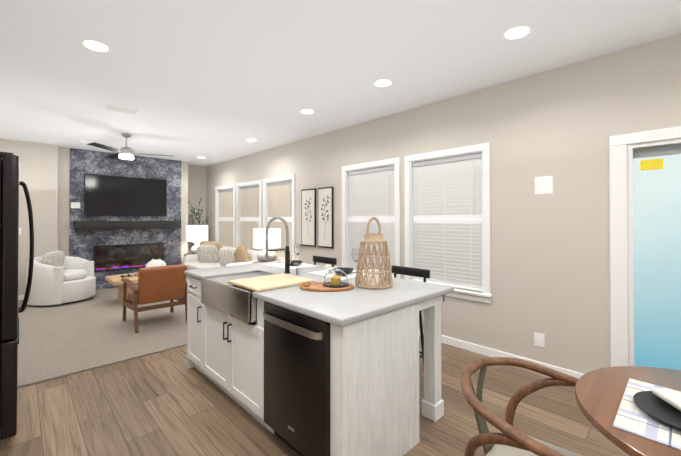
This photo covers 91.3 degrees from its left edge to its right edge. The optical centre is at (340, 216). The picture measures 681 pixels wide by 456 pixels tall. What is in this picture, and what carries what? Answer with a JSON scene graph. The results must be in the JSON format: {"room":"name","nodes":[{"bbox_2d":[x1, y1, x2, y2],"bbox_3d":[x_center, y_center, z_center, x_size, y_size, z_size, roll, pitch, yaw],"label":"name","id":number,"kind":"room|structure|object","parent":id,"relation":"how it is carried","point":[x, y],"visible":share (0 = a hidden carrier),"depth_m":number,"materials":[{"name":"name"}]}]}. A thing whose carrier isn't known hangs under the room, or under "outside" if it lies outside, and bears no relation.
{"room":"dining room and living room","nodes":[
{"label":"dining room and living room","id":0,"kind":"room"},
{"bbox_2d":[0,138,57,295],"bbox_3d":[-5.738,0.068,5.572,1.516,2.740,0.140,0,-1,-44],"label":"wall","id":1,"kind":"structure","parent":0,"point":[38,169],"depth_m":5.86,"materials":[{"name":"beige paint"}]},
{"bbox_2d":[57,147,187,289],"bbox_3d":[-4.609,0.080,7.181,2.344,2.740,0.590,0,-1,-44],"label":"wall bump-out","id":2,"kind":"object","parent":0,"point":[75,166],"visible":0.46,"depth_m":6.76,"materials":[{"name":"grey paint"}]},
{"bbox_2d":[71,202,79,207],"bbox_3d":[-5.053,-0.214,6.343,0.140,0.115,0.004,0,-1,-44],"label":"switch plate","id":3,"kind":"object","parent":2,"relation":"attached to","point":[75,204],"visible":1,"depth_m":6.34,"materials":[{"name":"white plastic"}]},
{"bbox_2d":[84,174,166,215],"bbox_3d":[-4.414,-0.421,6.922,1.459,0.803,0.048,0,-1,-44],"label":"wall-mounted tv","id":4,"kind":"object","parent":2,"relation":"attached to","point":[107,195],"visible":1,"depth_m":6.85,"materials":[{"name":"black glass"}]},
{"bbox_2d":[74,221,180,229],"bbox_3d":[-4.334,0.170,6.920,1.890,0.165,0.163,0,-1,-44],"label":"mantel shelf","id":5,"kind":"object","parent":2,"relation":"attached to","point":[84,225],"visible":1,"depth_m":6.75,"materials":[{"name":"brown wood"}]},
{"bbox_2d":[94,243,163,271],"bbox_3d":[-4.386,0.835,6.957,1.254,0.515,0.030,0,-1,-44],"label":"electric fireplace","id":6,"kind":"object","parent":2,"relation":"attached to","point":[118,257],"visible":0.71,"depth_m":6.84,"materials":[{"name":"black"}]},
{"bbox_2d":[188,165,205,252],"bbox_3d":[-3.673,0.089,8.396,0.790,2.740,0.140,0,-1,-44],"label":"wall","id":7,"kind":"structure","parent":0,"point":[196,183],"depth_m":8.36,"materials":[{"name":"beige paint"}]},
{"bbox_2d":[0,285,629,455],"bbox_3d":[-1.133,1.468,3.007,4.720,0.100,11.530,0,-1,-44],"label":"floor","id":8,"kind":"structure","parent":0,"point":[167,403],"depth_m":2.35,"materials":[{"name":"brown wood"}]},
{"bbox_2d":[0,152,33,439],"bbox_3d":[-2.537,0.512,2.119,0.856,1.800,0.910,0,-1,-44],"label":"refrigerator","id":9,"kind":"object","parent":8,"relation":"on","point":[10,183],"visible":1,"depth_m":2.01,"materials":[{"name":"black metal"}]},
{"bbox_2d":[18,285,186,384],"bbox_3d":[-3.372,1.429,5.329,4.320,0.014,4.680,0,-1,-44],"label":"floor carpet","id":10,"kind":"object","parent":8,"relation":"on","point":[61,339],"visible":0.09,"depth_m":3.98,"materials":[{"name":"beige carpet"}]},
{"bbox_2d":[26,251,95,304],"bbox_3d":[-4.709,1.012,5.635,0.905,0.852,0.917,0,-1,-44],"label":"barrel chair","id":11,"kind":"object","parent":10,"relation":"on","point":[59,277],"visible":0.96,"depth_m":5.37,"materials":[{"name":"white fabric"}]},
{"bbox_2d":[105,274,186,303],"bbox_3d":[-3.357,1.224,5.776,1.100,0.430,0.700,0,-1,-44],"label":"coffee table","id":12,"kind":"object","parent":10,"relation":"on","point":[114,280],"visible":0.33,"depth_m":5.40,"materials":[{"name":"brown wood"}]},
{"bbox_2d":[120,272,137,277],"bbox_3d":[-3.534,0.982,5.602,0.306,0.048,0.300,0,-1,-44],"label":"bead","id":13,"kind":"object","parent":12,"relation":"on","point":[130,274],"visible":0.71,"depth_m":5.54,"materials":[{"name":"brown wood"}]},
{"bbox_2d":[144,241,165,266],"bbox_3d":[-3.265,0.721,5.883,0.344,0.574,0.412,0,-1,-44],"label":"vase","id":14,"kind":"object","parent":12,"relation":"on","point":[156,261],"visible":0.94,"depth_m":5.82,"materials":[{"name":"white ceramic"}]},
{"bbox_2d":[121,264,187,332],"bbox_3d":[-2.493,1.035,4.492,0.662,0.799,0.770,0,-1,-44],"label":"leather chair","id":15,"kind":"object","parent":10,"relation":"on","point":[161,283],"visible":0.9,"depth_m":4.25,"materials":[{"name":"orange leather"}]},
{"bbox_2d":[188,198,210,242],"bbox_3d":[-3.458,0.488,8.113,0.519,1.910,0.385,0,-1,-44],"label":"tree","id":16,"kind":"object","parent":10,"relation":"on","point":[197,215],"visible":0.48,"depth_m":8.03,"materials":[{"name":"green plant"}]},
{"bbox_2d":[183,242,260,279],"bbox_3d":[-2.338,0.975,6.551,0.900,0.918,2.200,0,-1,-44],"label":"sofa","id":17,"kind":"object","parent":10,"relation":"on","point":[212,254],"visible":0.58,"depth_m":6.44,"materials":[{"name":"white fabric"}]},
{"bbox_3d":[-3.294,1.154,7.642,0.540,0.603,0.540,0,-1,-44],"label":"side table","id":18,"kind":"object","parent":10,"relation":"on","visible":0},
{"bbox_2d":[186,225,207,253],"bbox_3d":[-3.294,0.526,7.647,0.470,0.650,0.470,0,-1,-44],"label":"lamp","id":19,"kind":"object","parent":18,"relation":"on","point":[196,234],"visible":0.9,"depth_m":7.46,"materials":[{"name":"white fabric"}]},
{"bbox_3d":[-1.224,1.098,5.539,0.480,0.682,0.482,0,-1,-44],"label":"side table","id":20,"kind":"object","parent":10,"relation":"on","visible":0},
{"bbox_2d":[253,228,280,261],"bbox_3d":[-1.225,0.480,5.544,0.450,0.550,0.450,0,-1,-44],"label":"lamp","id":21,"kind":"object","parent":20,"relation":"on","point":[274,238],"visible":0.77,"depth_m":5.38,"materials":[{"name":"white fabric"}]},
{"bbox_2d":[18,343,186,387],"bbox_3d":[-1.744,1.415,3.641,4.320,0.016,0.020,0,-1,-44],"label":"trim","id":22,"kind":"structure","parent":8,"relation":"on","point":[83,370],"depth_m":3.11,"materials":[{"name":"wood"}]},
{"bbox_2d":[184,273,448,455],"bbox_3d":[-0.352,0.979,2.715,1.085,0.876,2.080,0,-1,-44],"label":"kitchen island","id":23,"kind":"object","parent":8,"relation":"on","point":[374,372],"depth_m":1.99,"materials":[{"name":"white wood"}]},
{"bbox_2d":[263,302,329,455],"bbox_3d":[-0.056,0.976,2.104,0.707,0.872,0.598,0,-1,-44],"label":"dishwasher","id":24,"kind":"object","parent":23,"relation":"in","point":[296,382],"visible":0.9,"depth_m":1.84,"materials":[{"name":"black metal"}]},
{"bbox_2d":[184,261,453,328],"bbox_3d":[-0.329,0.521,2.741,1.120,0.040,2.120,0,-1,-44],"label":"island countertop","id":25,"kind":"structure","parent":23,"relation":"on","point":[355,305],"depth_m":2.09,"materials":[{"name":"white stone"}]},
{"bbox_2d":[201,270,275,324],"bbox_3d":[-0.686,0.611,2.674,0.549,0.214,0.814,0,-1,-44],"label":"farmhouse sink","id":26,"kind":"object","parent":25,"relation":"in","point":[220,293],"visible":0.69,"depth_m":2.48,"materials":[{"name":"silver metal"}]},
{"bbox_2d":[228,273,313,291],"bbox_3d":[-0.519,0.487,2.499,0.490,0.020,0.425,0,-1,-44],"label":"cutting board","id":27,"kind":"object","parent":25,"relation":"on","point":[267,282],"visible":0.98,"depth_m":2.44,"materials":[{"name":"beige wood"}]},
{"bbox_2d":[265,216,292,272],"bbox_3d":[-0.525,0.249,2.877,0.253,0.505,0.109,0,-1,-44],"label":"faucet","id":28,"kind":"object","parent":25,"relation":"on","point":[288,263],"visible":1,"depth_m":2.93,"materials":[{"name":"black"}]},
{"bbox_2d":[265,263,316,268],"bbox_3d":[-0.517,0.504,3.448,0.350,0.003,0.440,0,-1,-44],"label":"placemat","id":29,"kind":"object","parent":25,"relation":"on","point":[282,265],"visible":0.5,"depth_m":3.41,"materials":[{"name":"white fabric"}]},
{"bbox_2d":[277,257,284,262],"bbox_3d":[-0.621,0.475,3.621,0.122,0.056,0.110,0,-1,-44],"label":"napkin","id":30,"kind":"object","parent":29,"relation":"on","point":[280,260],"visible":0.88,"depth_m":3.60,"materials":[{"name":"beige fabric"}]},
{"bbox_2d":[291,260,302,265],"bbox_3d":[-0.479,0.481,3.430,0.184,0.040,0.184,0,-1,-44],"label":"bowl","id":31,"kind":"object","parent":29,"relation":"on","point":[296,261],"visible":0.54,"depth_m":3.40,"materials":[{"name":"black ceramic"}]},
{"bbox_2d":[294,243,301,259],"bbox_3d":[-0.458,0.395,3.575,0.084,0.215,0.084,0,-1,-44],"label":"wine glass","id":32,"kind":"object","parent":29,"relation":"on","point":[297,248],"visible":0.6,"depth_m":3.55,"materials":[{"name":"clear glass"}]},
{"bbox_2d":[294,263,299,274],"bbox_3d":[-0.377,0.451,2.861,0.056,0.098,0.032,0,-1,-44],"label":"soap pump","id":33,"kind":"object","parent":25,"relation":"on","point":[297,271],"visible":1,"depth_m":2.86,"materials":[{"name":"silver metal"}]},
{"bbox_2d":[300,281,353,291],"bbox_3d":[-0.096,0.480,2.320,0.325,0.032,0.325,0,-1,-44],"label":"serving board","id":34,"kind":"object","parent":25,"relation":"on","point":[313,286],"visible":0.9,"depth_m":2.24,"materials":[{"name":"brown wood"}]},
{"bbox_2d":[323,265,348,287],"bbox_3d":[-0.032,0.408,2.319,0.184,0.139,0.184,0,-1,-44],"label":"cloche","id":35,"kind":"object","parent":34,"relation":"on","point":[335,278],"visible":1,"depth_m":2.26,"materials":[{"name":"clear glass"}]},
{"bbox_2d":[309,270,367,277],"bbox_3d":[-0.011,0.500,2.923,0.350,0.003,0.440,0,-1,-44],"label":"placemat","id":36,"kind":"object","parent":25,"relation":"on","point":[349,275],"visible":0.29,"depth_m":2.91,"materials":[{"name":"white fabric"}]},
{"bbox_2d":[324,264,333,270],"bbox_3d":[-0.085,0.470,3.065,0.122,0.056,0.110,0,-1,-44],"label":"napkin","id":37,"kind":"object","parent":36,"relation":"on","point":[328,266],"visible":0.83,"depth_m":3.04,"materials":[{"name":"beige fabric"}]},
{"bbox_2d":[334,267,353,273],"bbox_3d":[0.028,0.478,2.905,0.184,0.040,0.184,0,-1,-44],"label":"bowl","id":38,"kind":"object","parent":36,"relation":"on","point":[346,270],"visible":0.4,"depth_m":2.96,"materials":[{"name":"black ceramic"}]},
{"bbox_2d":[351,248,358,272],"bbox_3d":[0.139,0.390,2.956,0.084,0.215,0.084,0,-1,-44],"label":"wine glass","id":39,"kind":"object","parent":36,"relation":"on","point":[355,252],"visible":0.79,"depth_m":2.93,"materials":[{"name":"clear glass"}]},
{"bbox_2d":[355,217,392,288],"bbox_3d":[0.240,0.249,2.395,0.268,0.496,0.267,0,-1,-44],"label":"lantern","id":40,"kind":"object","parent":25,"relation":"on","point":[373,280],"visible":1,"depth_m":2.34,"materials":[{"name":"brown wood"}]},
{"bbox_2d":[313,256,336,266],"bbox_3d":[-0.318,0.949,3.775,0.379,0.954,0.410,0,-1,-44],"label":"stool","id":41,"kind":"object","parent":8,"relation":"on","point":[327,260],"visible":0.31,"depth_m":3.87,"materials":[{"name":"black"}]},
{"bbox_2d":[391,265,429,366],"bbox_3d":[0.507,0.942,2.919,0.379,0.954,0.410,0,-1,-44],"label":"stool","id":42,"kind":"object","parent":8,"relation":"on","point":[424,274],"visible":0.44,"depth_m":2.95,"materials":[{"name":"black"}]},
{"bbox_2d":[460,357,581,455],"bbox_3d":[0.742,1.022,1.267,0.614,0.770,0.524,0,-1,-44],"label":"dining chair","id":43,"kind":"object","parent":8,"relation":"on","point":[510,440],"visible":0.83,"depth_m":1.37,"materials":[{"name":"brown wood"}]},
{"bbox_2d":[575,366,680,455],"bbox_3d":[1.259,1.026,1.004,0.900,0.755,0.900,0,-1,-44],"label":"dining table","id":44,"kind":"object","parent":8,"relation":"on","point":[599,393],"visible":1,"depth_m":1.20,"materials":[{"name":"brown wood"}]},
{"bbox_2d":[613,378,680,449],"bbox_3d":[1.110,0.646,1.060,0.440,0.003,0.325,0,-1,-44],"label":"placemat","id":45,"kind":"object","parent":44,"relation":"on","point":[632,417],"visible":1,"depth_m":1.04,"materials":[{"name":"fabric"}]},
{"bbox_2d":[633,391,680,428],"bbox_3d":[1.112,0.634,1.059,0.270,0.020,0.270,0,-1,-44],"label":"plate","id":46,"kind":"object","parent":45,"relation":"on","point":[650,403],"visible":0.83,"depth_m":1.10,"materials":[{"name":"black ceramic"}]},
{"bbox_2d":[652,388,680,410],"bbox_3d":[1.119,0.613,1.066,0.070,0.022,0.210,0,0,6],"label":"napkin","id":47,"kind":"object","parent":46,"relation":"on","point":[671,397],"visible":0.98,"depth_m":1.12,"materials":[{"name":"beige fabric"}]},
{"bbox_2d":[0,0,680,166],"bbox_3d":[-1.133,-1.372,3.028,4.720,0.100,11.530,0,-1,-44],"label":"ceiling","id":48,"kind":"structure","parent":0,"point":[213,82],"depth_m":2.80,"materials":[{"name":"white paint"}]},
{"bbox_2d":[77,140,103,143],"bbox_3d":[-4.391,-1.294,5.839,0.360,0.014,0.200,0,-1,-44],"label":"ceiling vent","id":49,"kind":"object","parent":48,"relation":"in","point":[82,141],"visible":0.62,"depth_m":5.78,"materials":[{"name":"white metal"}]},
{"bbox_2d":[79,39,111,52],"bbox_3d":[-1.895,-1.321,2.578,0.204,0.008,0.204,0,-1,-44],"label":"recessed light","id":50,"kind":"object","parent":48,"relation":"in","point":[96,45],"visible":1,"depth_m":2.56,"materials":[{"name":"white plastic"}]},
{"bbox_2d":[103,104,139,114],"bbox_3d":[-2.684,-1.307,4.081,0.360,0.014,0.200,0,-1,-44],"label":"ceiling vent","id":51,"kind":"object","parent":48,"relation":"in","point":[120,109],"visible":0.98,"depth_m":4.05,"materials":[{"name":"white metal"}]},
{"bbox_2d":[87,133,167,159],"bbox_3d":[-3.419,-1.107,5.367,1.201,0.395,1.146,0,-1,-44],"label":"ceiling fan","id":52,"kind":"object","parent":48,"relation":"hanging from","point":[126,153],"visible":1,"depth_m":5.19,"materials":[{"name":"silver metal"}]},
{"bbox_2d":[299,109,315,113],"bbox_3d":[-0.413,-1.309,4.146,0.204,0.008,0.204,0,-1,-44],"label":"recessed light","id":53,"kind":"object","parent":48,"relation":"in","point":[307,111],"visible":1,"depth_m":4.13,"materials":[{"name":"white plastic"}]},
{"bbox_2d":[373,79,392,86],"bbox_3d":[0.420,-1.316,3.282,0.204,0.008,0.204,0,-1,-44],"label":"recessed light","id":54,"kind":"object","parent":48,"relation":"in","point":[382,82],"visible":1,"depth_m":3.26,"materials":[{"name":"white plastic"}]},
{"bbox_2d":[501,24,532,39],"bbox_3d":[1.270,-1.322,2.393,0.204,0.008,0.204,0,-1,-44],"label":"recessed light","id":55,"kind":"object","parent":48,"relation":"in","point":[516,32],"visible":1,"depth_m":2.38,"materials":[{"name":"white plastic"}]},
{"bbox_2d":[206,34,680,373],"bbox_3d":[0.472,0.060,4.565,0.140,2.740,11.530,0,-1,-44],"label":"wall","id":56,"kind":"structure","parent":0,"point":[550,266],"depth_m":3.08,"materials":[{"name":"beige paint"}]},
{"bbox_2d":[215,184,235,247],"bbox_3d":[-2.654,0.096,7.764,0.170,1.635,1.070,0,-1,-44],"label":"window","id":57,"kind":"structure","parent":56,"relation":"in","point":[225,213],"depth_m":7.79,"materials":[{"name":"white"}]},
{"bbox_2d":[236,180,261,250],"bbox_3d":[-1.887,0.090,6.969,0.170,1.635,1.070,0,-1,-44],"label":"window","id":58,"kind":"structure","parent":56,"relation":"in","point":[248,208],"depth_m":7.02,"materials":[{"name":"white"}]},
{"bbox_2d":[263,174,294,260],"bbox_3d":[-1.120,0.085,6.173,0.170,1.635,1.070,0,-1,-44],"label":"window","id":59,"kind":"structure","parent":56,"relation":"in","point":[280,198],"depth_m":6.12,"materials":[{"name":"white"}]},
{"bbox_2d":[301,188,315,246],"bbox_3d":[-0.526,0.017,5.478,0.027,0.940,0.370,0,-1,-44],"label":"picture frame","id":60,"kind":"object","parent":56,"relation":"attached to","point":[308,217],"visible":1,"depth_m":5.46,"materials":[{"name":"black"}]},
{"bbox_2d":[318,187,333,247],"bbox_3d":[-0.235,0.015,5.176,0.027,0.940,0.350,0,-1,-44],"label":"picture frame","id":61,"kind":"object","parent":56,"relation":"attached to","point":[325,217],"visible":1,"depth_m":5.14,"materials":[{"name":"black"}]},
{"bbox_2d":[342,157,399,277],"bbox_3d":[0.418,0.073,4.578,0.170,1.635,1.070,0,-1,-44],"label":"window","id":62,"kind":"structure","parent":56,"relation":"in","point":[373,190],"depth_m":4.56,"materials":[{"name":"white"}]},
{"bbox_2d":[404,142,491,303],"bbox_3d":[1.191,0.067,3.776,0.170,1.635,1.070,0,-1,-44],"label":"window","id":63,"kind":"structure","parent":56,"relation":"in","point":[447,232],"depth_m":3.71,"materials":[{"name":"white plastic"}]},
{"bbox_2d":[419,329,583,378],"bbox_3d":[-0.635,1.394,5.592,0.014,0.088,8.100,0,-1,-44],"label":"baseboard","id":64,"kind":"structure","parent":56,"relation":"attached to","point":[475,348],"depth_m":3.37,"materials":[{"name":"white wood"}]},
{"bbox_2d":[534,332,544,347],"bbox_3d":[1.823,1.131,3.050,0.008,0.125,0.085,0,-1,-44],"label":"outlet","id":65,"kind":"object","parent":56,"relation":"attached to","point":[539,339],"visible":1,"depth_m":3.05,"materials":[{"name":"white plastic"}]},
{"bbox_2d":[535,176,552,193],"bbox_3d":[1.852,-0.286,3.033,0.003,0.160,0.145,0,-1,-44],"label":"light switch","id":66,"kind":"object","parent":56,"relation":"attached to","point":[543,184],"visible":1,"depth_m":3.03,"materials":[{"name":"white plastic"}]},
{"bbox_2d":[609,126,680,369],"bbox_3d":[2.616,0.381,2.317,0.150,2.065,1.140,0,-1,-44],"label":"door","id":67,"kind":"structure","parent":56,"relation":"attached to","point":[645,245],"depth_m":2.58,"materials":[{"name":"white"}]}
]}

